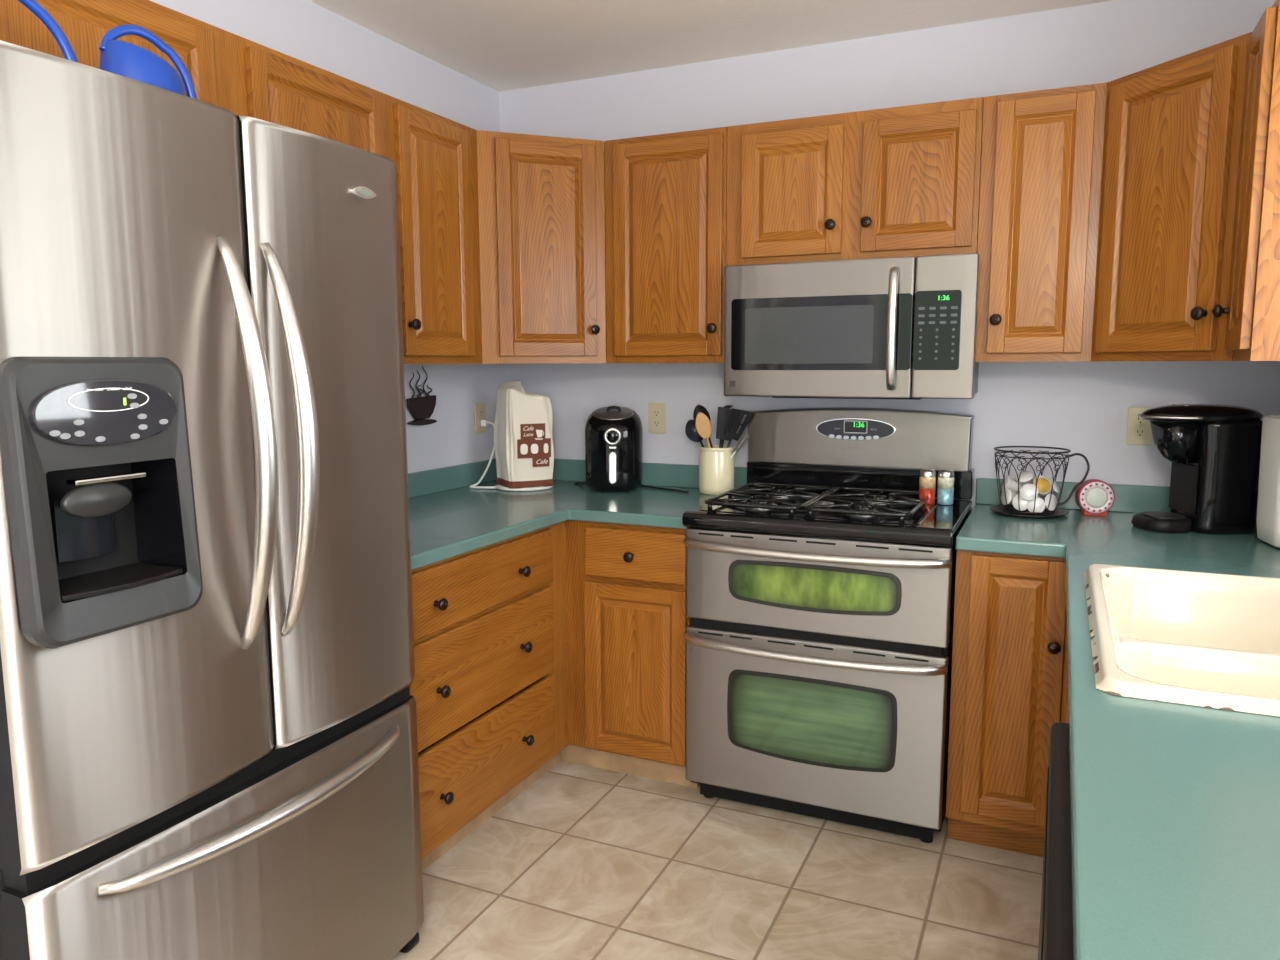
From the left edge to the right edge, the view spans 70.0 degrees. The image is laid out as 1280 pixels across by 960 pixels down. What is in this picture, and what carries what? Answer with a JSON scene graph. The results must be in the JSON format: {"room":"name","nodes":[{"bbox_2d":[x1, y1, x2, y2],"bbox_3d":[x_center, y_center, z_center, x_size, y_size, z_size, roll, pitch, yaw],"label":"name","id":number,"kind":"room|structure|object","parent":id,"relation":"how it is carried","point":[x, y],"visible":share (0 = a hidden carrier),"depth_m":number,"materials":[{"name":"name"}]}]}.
{"room":"kitchen","nodes":[
{"label":"kitchen","id":0,"kind":"room"},
{"bbox_2d":[150,0,505,472],"bbox_3d":[-1.754,0.009,1.223,0.100,2.422,5.800,3,8,24],"label":"wall","id":1,"kind":"structure","parent":0,"point":[306,31],"depth_m":3.15,"materials":[{"name":"grey paint"}]},
{"bbox_2d":[0,0,385,156],"bbox_3d":[-1.134,-0.851,1.972,0.326,0.293,1.408,3,8,24],"label":"upper cabinet","id":2,"kind":"object","parent":1,"relation":"attached to","point":[241,76],"visible":0.47,"depth_m":2.06,"materials":[{"name":"brown wood"}]},
{"bbox_2d":[406,366,436,424],"bbox_3d":[-0.765,-0.296,3.209,0.022,0.206,0.156,3,8,24],"label":"wall art","id":3,"kind":"object","parent":1,"relation":"attached to","point":[420,408],"visible":1,"depth_m":3.20,"materials":[{"name":"brown metal"}]},
{"bbox_2d":[406,395,435,419],"bbox_3d":[-0.767,-0.255,3.216,0.014,0.082,0.156,3,8,24],"label":"cup","id":4,"kind":"object","parent":3,"relation":"on","point":[421,408],"depth_m":3.21,"materials":[{"name":"brown metal"}]},
{"bbox_2d":[382,93,482,363],"bbox_3d":[-0.731,-0.735,2.833,0.360,0.745,0.452,3,8,24],"label":"upper cabinet","id":5,"kind":"object","parent":1,"relation":"attached to","point":[434,156],"visible":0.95,"depth_m":2.75,"materials":[{"name":"brown wood"}]},
{"bbox_2d":[475,403,485,433],"bbox_3d":[-0.620,-0.241,3.562,0.008,0.116,0.070,3,8,24],"label":"wall outlet","id":6,"kind":"object","parent":1,"relation":"attached to","point":[480,408],"visible":1,"depth_m":3.55,"materials":[{"name":"beige plastic"}]},
{"bbox_2d":[408,458,748,497],"bbox_3d":[-0.392,0.061,2.846,1.045,0.085,1.549,3,8,24],"label":"backsplash","id":7,"kind":"structure","parent":1,"relation":"attached to","point":[426,482],"depth_m":3.44,"materials":[{"name":"teal laminate"}]},
{"bbox_2d":[309,0,1113,91],"bbox_3d":[-0.475,-1.173,0.480,2.924,0.100,5.800,3,8,24],"label":"ceiling","id":8,"kind":"structure","parent":0,"point":[501,45],"depth_m":2.88,"materials":[{"name":"white paint"}]},
{"bbox_2d":[390,761,1042,959],"bbox_3d":[-0.466,1.329,0.800,2.924,0.100,5.800,3,8,24],"label":"floor","id":9,"kind":"structure","parent":0,"point":[585,862],"depth_m":2.41,"materials":[{"name":"beige tile"}]},
{"bbox_2d":[0,40,423,959],"bbox_3d":[-0.971,0.250,1.787,0.823,1.795,0.876,3,8,24],"label":"refrigerator","id":10,"kind":"object","parent":9,"relation":"on","point":[209,745],"visible":1,"depth_m":1.51,"materials":[{"name":"silver metal"}]},
{"bbox_2d":[18,0,77,61],"bbox_3d":[-0.988,-0.677,1.339,0.099,0.196,0.318,4,8,30],"label":"watering can","id":11,"kind":"object","parent":10,"relation":"on","point":[35,7],"visible":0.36,"depth_m":1.44,"materials":[{"name":"blue plastic"}]},
{"bbox_2d":[99,24,196,98],"bbox_3d":[-0.883,-0.707,1.618,0.155,0.183,0.140,-2,7,-12],"label":"watering can","id":12,"kind":"object","parent":10,"relation":"on","point":[122,58],"visible":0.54,"depth_m":1.58,"materials":[{"name":"blue plastic"}]},
{"bbox_2d":[409,521,567,871],"bbox_3d":[-0.669,0.592,2.755,0.660,0.868,1.020,3,8,24],"label":"base cabinet","id":13,"kind":"object","parent":9,"relation":"on","point":[489,687],"visible":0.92,"depth_m":2.57,"materials":[{"name":"brown wood"}]},
{"bbox_2d":[408,458,748,569],"bbox_3d":[-0.392,0.079,2.848,1.045,0.122,1.549,3,8,24],"label":"countertop","id":14,"kind":"structure","parent":13,"relation":"on","point":[448,518],"depth_m":3.03,"materials":[{"name":"teal laminate"}]},
{"bbox_2d":[469,381,553,490],"bbox_3d":[-0.478,-0.170,3.419,0.340,0.398,0.245,1,7,13],"label":"cover","id":15,"kind":"object","parent":14,"relation":"on","point":[523,447],"visible":1,"depth_m":3.33,"materials":[{"name":"white fabric"}]},
{"bbox_2d":[574,406,688,492],"bbox_3d":[-0.077,-0.117,3.346,0.242,0.308,0.480,-7,10,-42],"label":"air fryer","id":16,"kind":"object","parent":14,"relation":"on","point":[613,434],"visible":1,"depth_m":3.27,"materials":[{"name":"glossy black plastic"},{"name":"silver metal"}]},
{"bbox_2d":[699,445,734,494],"bbox_3d":[0.273,-0.036,3.259,0.127,0.168,0.127,3,8,24],"label":"utensil crock","id":17,"kind":"object","parent":14,"relation":"on","point":[716,468],"visible":0.84,"depth_m":3.21,"materials":[{"name":"beige ceramic"}]},
{"bbox_2d":[685,419,704,446],"bbox_3d":[0.233,-0.093,3.253,0.144,0.244,0.039,0,7,-1],"label":"ladle","id":18,"kind":"object","parent":17,"relation":"in","point":[691,432],"visible":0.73,"depth_m":3.24,"materials":[{"name":"black plastic"}]},
{"bbox_2d":[693,405,710,445],"bbox_3d":[0.244,-0.123,3.275,0.108,0.294,0.028,2,8,18],"label":"spoon","id":19,"kind":"object","parent":17,"relation":"in","point":[699,408],"visible":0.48,"depth_m":3.27,"materials":[{"name":"black plastic"}]},
{"bbox_2d":[693,405,709,419],"bbox_3d":[0.221,-0.224,3.265,0.060,0.095,0.014,-15,0,-4],"label":"spoon bowl","id":20,"kind":"object","parent":19,"relation":"on","point":[699,408],"depth_m":3.27,"materials":[{"name":"black"}]},
{"bbox_2d":[695,412,711,447],"bbox_3d":[0.244,-0.104,3.226,0.099,0.271,0.012,-1,7,-9],"label":"wooden spoon","id":21,"kind":"object","parent":17,"relation":"in","point":[702,423],"visible":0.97,"depth_m":3.21,"materials":[{"name":"brown wood"}]},
{"bbox_2d":[719,405,732,447],"bbox_3d":[0.300,-0.123,3.276,0.050,0.294,0.048,5,9,34],"label":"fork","id":22,"kind":"object","parent":17,"relation":"in","point":[726,406],"visible":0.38,"depth_m":3.26,"materials":[{"name":"black plastic"}]},
{"bbox_2d":[716,407,740,447],"bbox_3d":[0.304,-0.114,3.221,0.108,0.290,0.033,2,8,14],"label":"turner","id":23,"kind":"object","parent":17,"relation":"in","point":[723,415],"visible":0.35,"depth_m":3.21,"materials":[{"name":"black plastic"}]},
{"bbox_2d":[725,408,753,447],"bbox_3d":[0.316,-0.110,3.209,0.163,0.287,0.043,3,8,26],"label":"slotted turner","id":24,"kind":"object","parent":17,"relation":"in","point":[734,436],"visible":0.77,"depth_m":3.19,"materials":[{"name":"black plastic"}]},
{"bbox_2d":[730,433,749,458],"bbox_3d":[0.312,-0.067,3.213,0.153,0.199,0.014,4,9,31],"label":"tongs","id":25,"kind":"object","parent":17,"relation":"in","point":[735,450],"visible":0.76,"depth_m":3.18,"materials":[{"name":"grey metal"}]},
{"bbox_2d":[561,520,697,787],"bbox_3d":[0.038,0.533,3.199,0.506,0.868,0.660,3,8,24],"label":"base cabinet","id":26,"kind":"object","parent":9,"relation":"on","point":[627,621],"visible":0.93,"depth_m":2.91,"materials":[{"name":"brown wood"}]},
{"bbox_2d":[682,407,974,842],"bbox_3d":[0.603,0.397,2.877,0.764,1.215,0.723,3,8,24],"label":"gas range","id":27,"kind":"object","parent":9,"relation":"on","point":[818,638],"visible":1,"depth_m":2.65,"materials":[{"name":"silver metal"}]},
{"bbox_2d":[691,540,956,831],"bbox_3d":[0.623,0.525,2.936,0.754,0.825,0.595,3,8,24],"label":"double oven","id":28,"kind":"object","parent":27,"relation":"in","point":[947,652],"depth_m":2.60,"materials":[{"name":"silver metal"}]},
{"bbox_2d":[682,488,971,545],"bbox_3d":[0.594,0.101,2.821,0.764,0.046,0.588,3,8,24],"label":"cooktop","id":29,"kind":"object","parent":27,"relation":"in","point":[935,524],"depth_m":2.61,"materials":[{"name":"black metal"}]},
{"bbox_2d":[919,469,935,503],"bbox_3d":[0.895,0.020,2.848,0.049,0.107,0.049,3,8,24],"label":"spice shaker","id":30,"kind":"object","parent":27,"relation":"on","point":[927,479],"visible":0.91,"depth_m":2.83,"materials":[{"name":"red glass"}]},
{"bbox_2d":[937,469,953,504],"bbox_3d":[0.948,0.021,2.837,0.049,0.107,0.049,3,8,24],"label":"spice shaker","id":31,"kind":"object","parent":27,"relation":"on","point":[945,485],"visible":1,"depth_m":2.82,"materials":[{"name":"blue glass"}]},
{"bbox_2d":[946,550,1066,856],"bbox_3d":[1.135,0.593,2.699,0.360,0.868,0.664,3,8,24],"label":"base cabinet","id":32,"kind":"object","parent":9,"relation":"on","point":[1010,617],"visible":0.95,"depth_m":2.45,"materials":[{"name":"brown wood"}]},
{"bbox_2d":[1038,722,1073,959],"bbox_3d":[0.756,0.818,0.958,0.644,0.865,0.600,3,8,24],"label":"dishwasher","id":33,"kind":"object","parent":9,"relation":"on","point":[1056,912],"visible":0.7,"depth_m":0.95,"materials":[{"name":"black"}]},
{"bbox_2d":[1061,621,1068,722],"bbox_3d":[1.148,0.714,1.751,0.626,0.868,1.160,3,8,24],"label":"base cabinet","id":34,"kind":"object","parent":9,"relation":"on","point":[1064,711],"visible":0.02,"depth_m":2.07,"materials":[{"name":"brown wood"}]},
{"bbox_2d":[955,478,1279,959],"bbox_3d":[0.955,0.234,1.600,0.906,0.122,2.719,3,8,24],"label":"countertop","id":35,"kind":"structure","parent":34,"relation":"on","point":[1175,807],"depth_m":1.01,"materials":[{"name":"teal laminate"}]},
{"bbox_2d":[990,446,1089,517],"bbox_3d":[1.195,0.004,2.790,0.236,0.198,0.224,-4,8,-29],"label":"basket","id":36,"kind":"object","parent":35,"relation":"on","point":[1006,509],"visible":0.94,"depth_m":2.75,"materials":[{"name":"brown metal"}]},
{"bbox_2d":[1001,488,1019,504],"bbox_3d":[1.133,0.050,2.786,0.050,0.051,0.051,-2,7,-12],"label":"pod","id":37,"kind":"object","parent":36,"relation":"in","point":[1010,494],"visible":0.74,"depth_m":2.77,"materials":[{"name":"white plastic"}]},
{"bbox_2d":[1001,476,1020,491],"bbox_3d":[1.141,0.015,2.810,0.056,0.057,0.051,0,7,4],"label":"pod","id":38,"kind":"object","parent":36,"relation":"in","point":[1010,483],"visible":0.66,"depth_m":2.79,"materials":[{"name":"white plastic"}]},
{"bbox_2d":[1012,494,1027,510],"bbox_3d":[1.157,0.065,2.766,0.051,0.051,0.050,4,8,30],"label":"pod","id":39,"kind":"object","parent":36,"relation":"in","point":[1023,503],"visible":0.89,"depth_m":2.75,"materials":[{"name":"white plastic"}]},
{"bbox_2d":[1016,471,1033,486],"bbox_3d":[1.175,0.004,2.792,0.051,0.060,0.060,4,8,30],"label":"pod","id":40,"kind":"object","parent":36,"relation":"in","point":[1026,477],"visible":0.67,"depth_m":2.78,"materials":[{"name":"white plastic"}]},
{"bbox_2d":[1020,484,1037,500],"bbox_3d":[1.169,0.037,2.745,0.051,0.055,0.054,3,8,24],"label":"pod","id":41,"kind":"object","parent":36,"relation":"in","point":[1027,491],"visible":0.95,"depth_m":2.73,"materials":[{"name":"white plastic"}]},
{"bbox_2d":[1027,497,1044,511],"bbox_3d":[1.188,0.074,2.750,0.051,0.051,0.048,2,8,15],"label":"pod","id":42,"kind":"object","parent":36,"relation":"in","point":[1039,504],"visible":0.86,"depth_m":2.73,"materials":[{"name":"white plastic"}]},
{"bbox_2d":[1033,473,1046,482],"bbox_3d":[1.222,0.010,2.798,0.060,0.060,0.051,-4,8,-29],"label":"pod","id":43,"kind":"object","parent":36,"relation":"in","point":[1034,477],"visible":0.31,"depth_m":2.79,"materials":[{"name":"white plastic"}]},
{"bbox_2d":[1033,477,1050,494],"bbox_3d":[1.203,0.018,2.749,0.051,0.057,0.056,0,7,4],"label":"pod","id":44,"kind":"object","parent":36,"relation":"in","point":[1043,484],"visible":0.81,"depth_m":2.73,"materials":[{"name":"yellow plastic"}]},
{"bbox_2d":[1039,494,1056,510],"bbox_3d":[1.224,0.065,2.759,0.051,0.053,0.052,-4,8,-25],"label":"pod","id":45,"kind":"object","parent":36,"relation":"in","point":[1053,502],"visible":0.67,"depth_m":2.74,"materials":[{"name":"white plastic"}]},
{"bbox_2d":[1042,478,1059,495],"bbox_3d":[1.242,0.023,2.776,0.060,0.060,0.050,4,8,28],"label":"pod","id":46,"kind":"object","parent":36,"relation":"in","point":[1055,486],"visible":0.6,"depth_m":2.76,"materials":[{"name":"white plastic"}]},
{"bbox_2d":[1075,479,1114,515],"bbox_3d":[1.377,0.053,2.765,0.104,0.108,0.042,1,7,11],"label":"timer","id":47,"kind":"object","parent":35,"relation":"on","point":[1095,497],"visible":1,"depth_m":2.75,"materials":[{"name":"red"}]},
{"bbox_2d":[1083,564,1279,716],"bbox_3d":[1.070,0.341,1.564,0.554,0.190,0.855,3,8,24],"label":"sink","id":48,"kind":"object","parent":35,"relation":"in","point":[1203,639],"visible":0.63,"depth_m":1.88,"materials":[{"name":"ceramic"}]},
{"bbox_2d":[1131,404,1262,534],"bbox_3d":[1.531,-0.036,2.519,0.320,0.346,0.208,0,7,1],"label":"coffee maker","id":49,"kind":"object","parent":35,"relation":"on","point":[1213,450],"visible":0.98,"depth_m":2.44,"materials":[{"name":"black plastic"}]},
{"bbox_2d":[1131,512,1190,532],"bbox_3d":[1.446,0.118,2.539,0.122,0.036,0.148,0,7,1],"label":"drip tray","id":50,"kind":"object","parent":49,"relation":"on","point":[1158,522],"depth_m":2.49,"materials":[{"name":"black plastic"}]},
{"bbox_2d":[1256,415,1279,548],"bbox_3d":[1.665,0.005,2.269,0.188,0.326,0.160,2,8,14],"label":"canister","id":51,"kind":"object","parent":35,"relation":"on","point":[1268,505],"visible":1,"depth_m":2.28,"materials":[{"name":"white plastic"}]},
{"bbox_2d":[499,0,1279,509],"bbox_3d":[0.714,-0.255,3.211,2.724,2.422,0.100,3,8,24],"label":"wall","id":52,"kind":"structure","parent":0,"point":[1078,407],"depth_m":2.95,"materials":[{"name":"grey paint"}]},
{"bbox_2d":[477,130,606,363],"bbox_3d":[-0.393,-0.790,3.257,0.616,0.745,0.608,3,8,24],"label":"upper cabinet","id":53,"kind":"object","parent":52,"relation":"attached to","point":[542,234],"visible":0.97,"depth_m":3.04,"materials":[{"name":"brown wood"}]},
{"bbox_2d":[648,403,665,433],"bbox_3d":[0.064,-0.234,3.453,0.070,0.116,0.008,3,8,24],"label":"wall outlet","id":54,"kind":"object","parent":52,"relation":"attached to","point":[657,411],"visible":1,"depth_m":3.45,"materials":[{"name":"beige plastic"}]},
{"bbox_2d":[653,409,660,416],"bbox_3d":[0.063,-0.253,3.448,0.031,0.028,0.002,3,8,24],"label":"receptacle","id":55,"kind":"object","parent":54,"relation":"attached to","point":[656,412],"depth_m":3.45,"materials":[{"name":"beige plastic"}]},
{"bbox_2d":[653,420,660,426],"bbox_3d":[0.063,-0.214,3.453,0.031,0.028,0.002,3,8,24],"label":"receptacle","id":56,"kind":"object","parent":54,"relation":"attached to","point":[656,423],"depth_m":3.45,"materials":[{"name":"beige plastic"}]},
{"bbox_2d":[605,127,726,362],"bbox_3d":[0.132,-0.779,3.157,0.434,0.745,0.360,3,8,24],"label":"upper cabinet","id":57,"kind":"object","parent":52,"relation":"attached to","point":[666,194],"visible":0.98,"depth_m":3.02,"materials":[{"name":"brown wood"}]},
{"bbox_2d":[726,97,983,265],"bbox_3d":[0.678,-0.902,2.889,0.764,0.438,0.360,3,8,24],"label":"upper cabinet","id":58,"kind":"object","parent":52,"relation":"attached to","point":[902,181],"visible":0.96,"depth_m":2.75,"materials":[{"name":"brown wood"}]},
{"bbox_2d":[724,253,979,399],"bbox_3d":[0.680,-0.470,2.904,0.756,0.416,0.426,3,8,24],"label":"microwave","id":59,"kind":"object","parent":58,"relation":"attached to","point":[893,327],"visible":1,"depth_m":2.74,"materials":[{"name":"grey metal"}]},
{"bbox_2d":[976,83,1106,361],"bbox_3d":[1.169,-0.723,2.686,0.311,0.745,0.360,3,8,24],"label":"upper cabinet","id":60,"kind":"object","parent":52,"relation":"attached to","point":[1042,155],"visible":0.99,"depth_m":2.55,"materials":[{"name":"brown wood"}]},
{"bbox_2d":[975,478,1257,519],"bbox_3d":[0.955,0.215,1.597,0.906,0.085,2.719,3,8,24],"label":"backsplash","id":61,"kind":"structure","parent":52,"relation":"attached to","point":[1128,498],"depth_m":2.82,"materials":[{"name":"teal laminate"}]},
{"bbox_2d":[1126,407,1152,444],"bbox_3d":[1.526,-0.164,2.789,0.070,0.116,0.008,3,8,24],"label":"wall outlet","id":62,"kind":"object","parent":52,"relation":"attached to","point":[1139,432],"visible":0.82,"depth_m":2.79,"materials":[{"name":"beige plastic"}]},
{"bbox_2d":[1134,428,1145,436],"bbox_3d":[1.525,-0.145,2.789,0.031,0.028,0.002,3,8,24],"label":"receptacle","id":63,"kind":"object","parent":62,"relation":"attached to","point":[1138,432],"depth_m":2.79,"materials":[{"name":"beige plastic"}]},
{"bbox_2d":[1135,416,1145,423],"bbox_3d":[1.525,-0.183,2.784,0.031,0.028,0.002,3,8,24],"label":"receptacle","id":64,"kind":"object","parent":62,"relation":"attached to","point":[1138,420],"depth_m":2.78,"materials":[{"name":"beige plastic"}]},
{"bbox_2d":[1091,32,1251,361],"bbox_3d":[1.532,-0.686,2.388,0.598,0.745,0.600,3,8,24],"label":"upper cabinet","id":65,"kind":"object","parent":52,"relation":"attached to","point":[1171,143],"visible":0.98,"depth_m":2.28,"materials":[{"name":"brown wood"}]},
{"bbox_3d":[0.814,0.148,0.058,0.100,2.422,5.800,3,8,24],"label":"wall","id":66,"kind":"structure","parent":0,"visible":0},
{"bbox_2d":[1212,0,1279,360],"bbox_3d":[1.468,-0.632,1.963,0.360,0.745,0.224,3,8,24],"label":"upper cabinet","id":67,"kind":"object","parent":66,"relation":"attached to","point":[1253,310],"visible":1,"depth_m":1.94,"materials":[{"name":"brown wood"}]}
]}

